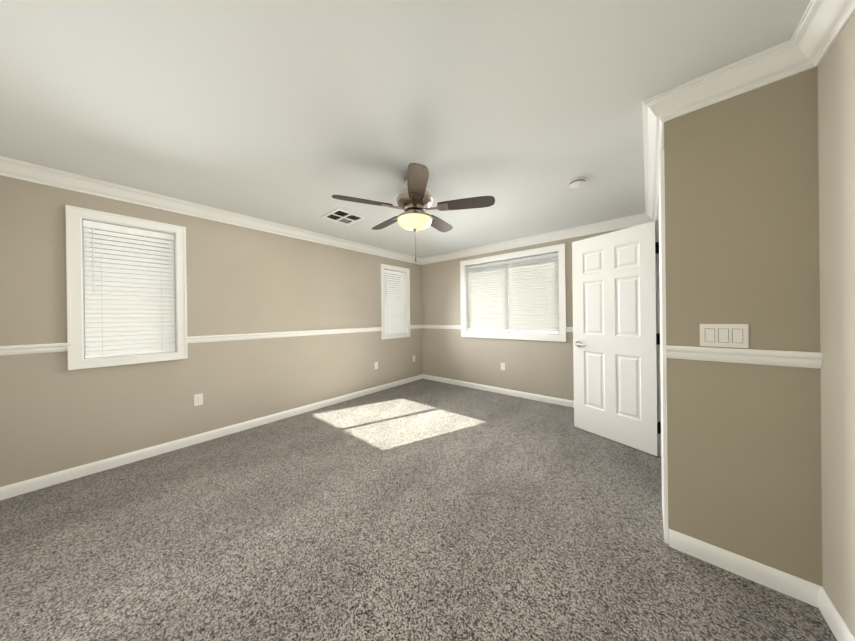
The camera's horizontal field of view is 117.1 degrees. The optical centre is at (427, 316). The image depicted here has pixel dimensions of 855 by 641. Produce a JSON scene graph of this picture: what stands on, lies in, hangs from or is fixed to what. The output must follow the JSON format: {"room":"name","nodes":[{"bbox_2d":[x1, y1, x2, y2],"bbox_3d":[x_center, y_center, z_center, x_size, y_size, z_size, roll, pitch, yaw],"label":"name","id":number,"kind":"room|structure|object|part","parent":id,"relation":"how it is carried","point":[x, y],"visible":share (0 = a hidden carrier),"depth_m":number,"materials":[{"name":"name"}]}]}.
{"room":"empty bedroom","nodes":[
{"label":"empty bedroom","id":0,"kind":"room"},
{"bbox_2d":[0,175,422,486],"bbox_3d":[-1.716,0.072,3.603,0.160,2.440,5.100,-1,0,40],"label":"wall","id":1,"kind":"structure","parent":0,"point":[56,415],"depth_m":2.70,"materials":[{"name":"paint"}]},
{"bbox_2d":[0,343,70,355],"bbox_3d":[-3.014,0.244,1.921,0.030,0.069,0.472,-1,0,40],"label":"trim","id":2,"kind":"structure","parent":1,"relation":"attached to","point":[52,347],"depth_m":1.97,"materials":[{"name":"white wood"}]},
{"bbox_2d":[66,205,187,369],"bbox_3d":[-2.712,-0.234,2.411,0.185,1.318,0.708,-1,0,40],"label":"window","id":3,"kind":"structure","parent":1,"relation":"in","point":[137,329],"depth_m":2.35,"materials":[{"name":"white"}]},
{"bbox_2d":[92,227,102,355],"bbox_3d":[-2.811,-0.214,2.227,0.013,1.102,0.050,-1,0,22],"label":"blind cord","id":4,"kind":"object","parent":3,"relation":"hanging from","point":[101,278],"depth_m":2.21,"materials":[{"name":"white plastic"}]},
{"bbox_3d":[-2.748,-0.233,2.442,0.004,1.136,0.526,-1,0,40],"label":"glass","id":5,"kind":"part","parent":3,"relation":"part of","materials":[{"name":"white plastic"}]},
{"bbox_3d":[-2.748,-0.233,2.442,0.060,1.166,0.556,-1,0,40],"label":"frame","id":6,"kind":"part","parent":3,"relation":"part of","materials":[{"name":"white plastic"}]},
{"bbox_2d":[160,247,162,350],"bbox_3d":[-2.564,-0.218,2.524,0.002,1.102,0.002,-1,0,25],"label":"blind cord","id":7,"kind":"object","parent":3,"relation":"hanging from","point":[160,247],"depth_m":2.52,"materials":[{"name":"white fabric"}]},
{"bbox_2d":[194,393,202,405],"bbox_3d":[-2.362,0.857,2.699,0.008,0.115,0.070,-1,0,40],"label":"electrical outlet","id":8,"kind":"object","parent":1,"relation":"attached to","point":[198,399],"visible":1,"depth_m":2.70,"materials":[{"name":"white plastic"}]},
{"bbox_2d":[0,156,423,264],"bbox_3d":[-1.635,-1.094,3.520,0.091,0.110,4.780,-1,0,40],"label":"crown molding","id":9,"kind":"structure","parent":1,"relation":"attached to","point":[17,169],"depth_m":2.48,"materials":[{"name":"white wood"}]},
{"bbox_2d":[0,374,423,499],"bbox_3d":[-1.635,1.246,3.548,0.015,0.090,4.780,-1,0,40],"label":"baseboard","id":10,"kind":"structure","parent":1,"relation":"attached to","point":[8,491],"depth_m":2.49,"materials":[{"name":"white wood"}]},
{"bbox_2d":[185,327,382,342],"bbox_3d":[-1.607,0.224,3.584,0.030,0.069,2.534,-1,0,40],"label":"trim","id":11,"kind":"structure","parent":1,"relation":"attached to","point":[211,338],"depth_m":3.21,"materials":[{"name":"white wood"}]},
{"bbox_2d":[380,264,409,339],"bbox_3d":[-0.638,-0.264,4.861,0.185,1.318,0.708,-1,0,40],"label":"window","id":12,"kind":"structure","parent":1,"relation":"in","point":[395,315],"depth_m":4.87,"materials":[{"name":"white plastic"}]},
{"bbox_2d":[410,325,423,328],"bbox_3d":[-0.238,0.204,5.202,0.030,0.069,0.352,-1,0,40],"label":"trim","id":13,"kind":"structure","parent":1,"relation":"attached to","point":[411,326],"depth_m":5.21,"materials":[{"name":"white wood"}]},
{"bbox_2d":[0,0,810,257],"bbox_3d":[0.406,-1.231,1.792,5.760,0.120,5.100,-1,0,40],"label":"ceiling","id":14,"kind":"structure","parent":0,"point":[296,113],"depth_m":1.38,"materials":[{"name":"white paint"}]},
{"bbox_2d":[327,211,358,222],"bbox_3d":[-0.975,-1.170,3.039,0.325,0.030,0.325,-1,0,40],"label":"vent duct","id":15,"kind":"object","parent":14,"relation":"in","point":[343,214],"visible":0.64,"depth_m":3.02,"materials":[{"name":"black metal"}]},
{"bbox_2d":[321,208,365,224],"bbox_3d":[-0.975,-1.161,3.039,0.360,0.024,0.360,-1,0,40],"label":"ceiling vent","id":16,"kind":"object","parent":14,"relation":"in","point":[342,217],"visible":0.83,"depth_m":3.02,"materials":[{"name":"white metal"}]},
{"bbox_2d":[332,163,494,261],"bbox_3d":[-0.113,-0.815,2.269,1.260,0.699,1.262,-1,0,40],"label":"ceiling fan","id":17,"kind":"object","parent":14,"relation":"hanging from","point":[414,199],"visible":1,"depth_m":2.12,"materials":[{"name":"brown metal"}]},
{"bbox_3d":[-0.110,-0.943,2.232,0.312,0.443,0.312,-1,0,40],"label":"motor","id":18,"kind":"part","parent":17,"relation":"part of","materials":[{"name":"silver metal"}]},
{"bbox_3d":[-0.108,-0.786,2.232,0.292,0.078,0.292,-1,0,40],"label":"lamp shade","id":19,"kind":"part","parent":17,"relation":"part of","materials":[{"name":"beige glass"}]},
{"bbox_2d":[568,177,585,187],"bbox_3d":[1.303,-1.159,2.278,0.136,0.045,0.136,-1,0,40],"label":"smoke detector","id":20,"kind":"object","parent":14,"relation":"attached to","point":[577,182],"visible":1,"depth_m":2.24,"materials":[{"name":"white plastic"}]},
{"bbox_2d":[0,379,836,640],"bbox_3d":[0.437,1.329,1.796,5.760,0.120,5.100,-1,0,40],"label":"floor","id":21,"kind":"structure","parent":0,"point":[424,510],"depth_m":1.48,"materials":[{"name":"carpet"}]},
{"bbox_2d":[421,227,629,400],"bbox_3d":[2.078,0.026,3.628,5.600,2.440,0.160,-1,0,40],"label":"wall","id":22,"kind":"structure","parent":0,"point":[544,368],"depth_m":4.43,"materials":[{"name":"paint"}]},
{"bbox_2d":[424,325,461,328],"bbox_3d":[0.252,0.199,5.050,0.973,0.069,0.030,-1,0,40],"label":"trim","id":23,"kind":"structure","parent":22,"relation":"attached to","point":[425,326],"depth_m":4.99,"materials":[{"name":"white wood"}]},
{"bbox_2d":[424,374,573,407],"bbox_3d":[1.295,1.209,4.190,3.600,0.090,0.015,-1,0,40],"label":"baseboard","id":24,"kind":"structure","parent":22,"relation":"attached to","point":[569,403],"depth_m":4.20,"materials":[{"name":"white wood"}]},
{"bbox_2d":[460,243,565,341],"bbox_3d":[1.315,-0.326,4.252,1.721,1.366,0.185,-1,0,40],"label":"window","id":25,"kind":"structure","parent":22,"relation":"in","point":[487,310],"depth_m":4.13,"materials":[{"name":"white plastic"}]},
{"bbox_2d":[468,268,472,299],"bbox_3d":[0.784,-0.303,4.657,0.109,1.122,0.046,-1,0,4],"label":"blind cord","id":26,"kind":"object","parent":25,"relation":"hanging from","point":[472,268],"depth_m":4.67,"materials":[{"name":"white plastic"}]},
{"bbox_3d":[1.346,-0.327,4.289,1.541,1.186,0.060,-1,0,40],"label":"frame","id":27,"kind":"part","parent":25,"relation":"part of","materials":[{"name":"white plastic"}]},
{"bbox_2d":[420,213,643,263],"bbox_3d":[1.276,-1.131,4.127,3.510,0.110,0.091,-1,0,40],"label":"crown molding","id":28,"kind":"structure","parent":22,"relation":"attached to","point":[634,220],"depth_m":3.75,"materials":[{"name":"white wood"}]},
{"bbox_2d":[565,327,572,331],"bbox_3d":[2.283,0.177,3.332,0.968,0.069,0.030,-1,0,40],"label":"trim","id":29,"kind":"structure","parent":22,"relation":"attached to","point":[568,329],"depth_m":3.60,"materials":[{"name":"white wood"}]},
{"bbox_2d":[663,67,822,586],"bbox_3d":[2.107,0.030,0.852,1.970,2.440,0.120,-1,0,40],"label":"wall","id":30,"kind":"structure","parent":0,"point":[742,247],"depth_m":1.25,"materials":[{"name":"paint"}]},
{"bbox_2d":[642,90,671,223],"bbox_3d":[1.876,-1.134,2.191,0.091,0.110,2.071,-1,0,40],"label":"crown molding","id":31,"kind":"structure","parent":30,"relation":"attached to","point":[655,109],"depth_m":1.68,"materials":[{"name":"white wood"}]},
{"bbox_2d":[700,324,748,347],"bbox_3d":[1.474,0.094,1.303,0.162,0.115,0.010,-1,0,40],"label":"switch plate","id":32,"kind":"object","parent":30,"relation":"attached to","point":[726,335],"visible":1,"depth_m":1.30,"materials":[{"name":"white plastic"}]},
{"bbox_2d":[668,42,783,120],"bbox_3d":[1.433,-1.127,1.271,0.360,0.110,0.091,-1,0,40],"label":"crown molding","id":33,"kind":"structure","parent":30,"relation":"attached to","point":[765,67],"depth_m":1.25,"materials":[{"name":"white wood"}]},
{"bbox_2d":[669,529,811,604],"bbox_3d":[1.498,1.212,1.294,0.449,0.090,0.015,-1,0,40],"label":"baseboard","id":34,"kind":"structure","parent":30,"relation":"attached to","point":[808,592],"depth_m":1.26,"materials":[{"name":"white wood"}]},
{"bbox_2d":[667,345,822,368],"bbox_3d":[1.496,0.191,1.273,0.488,0.069,0.030,-1,0,40],"label":"trim","id":35,"kind":"structure","parent":30,"relation":"attached to","point":[785,358],"depth_m":1.24,"materials":[{"name":"white wood"}]},
{"bbox_2d":[818,13,854,636],"bbox_3d":[0.879,0.047,0.044,0.160,2.440,2.700,-1,0,40],"label":"wall","id":36,"kind":"structure","parent":0,"point":[836,112],"depth_m":1.02,"materials":[{"name":"paint"}]},
{"bbox_2d":[780,0,854,79],"bbox_3d":[0.808,-1.118,0.169,0.091,0.110,2.580,-1,0,40],"label":"crown molding","id":37,"kind":"structure","parent":36,"relation":"attached to","point":[817,32],"depth_m":1.04,"materials":[{"name":"white wood"}]},
{"bbox_2d":[812,583,854,640],"bbox_3d":[0.836,1.222,0.115,0.015,0.090,2.670,-1,0,40],"label":"baseboard","id":38,"kind":"structure","parent":36,"relation":"attached to","point":[820,599],"depth_m":1.05,"materials":[{"name":"white wood"}]},
{"bbox_3d":[2.072,0.028,2.244,0.120,2.440,1.960,-1,0,40],"label":"wall","id":39,"kind":"structure","parent":0,"visible":0},
{"bbox_2d":[572,221,660,455],"bbox_3d":[1.877,0.198,2.622,0.064,2.080,0.812,-1,0,-30],"label":"door","id":40,"kind":"structure","parent":39,"relation":"in","point":[615,323],"depth_m":2.57,"materials":[{"name":"white wood"}]},
{"bbox_2d":[575,341,586,346],"bbox_3d":[1.712,0.301,2.877,0.142,0.064,0.137,-1,0,-30],"label":"door handle","id":41,"kind":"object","parent":40,"relation":"attached to","point":[578,343],"depth_m":2.88,"materials":[{"name":"silver metal"}]},
{"bbox_3d":[2.063,0.188,2.307,0.070,1.700,0.043,-1,0,40],"label":"door hinges","id":42,"kind":"part","parent":40,"relation":"part of","materials":[{"name":"black metal"}]},
{"bbox_2d":[656,150,667,543],"bbox_3d":[1.762,0.163,1.876,0.152,2.180,1.231,-1,0,40],"label":"door frame","id":43,"kind":"structure","parent":39,"relation":"attached to","point":[661,307],"depth_m":1.46,"materials":[{"name":"white wood"}]},
{"bbox_3d":[-2.987,1.531,1.958,80.000,0.160,80.000,-1,0,40],"label":"ground","id":44,"kind":"structure","parent":0,"visible":0},
{"bbox_2d":[89,228,399,298],"bbox_3d":[-8.719,-0.162,8.753,8.500,3.340,15.000,-1,0,40],"label":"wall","id":45,"kind":"structure","parent":44,"relation":"on","point":[158,259],"depth_m":5.37,"materials":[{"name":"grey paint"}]}
]}

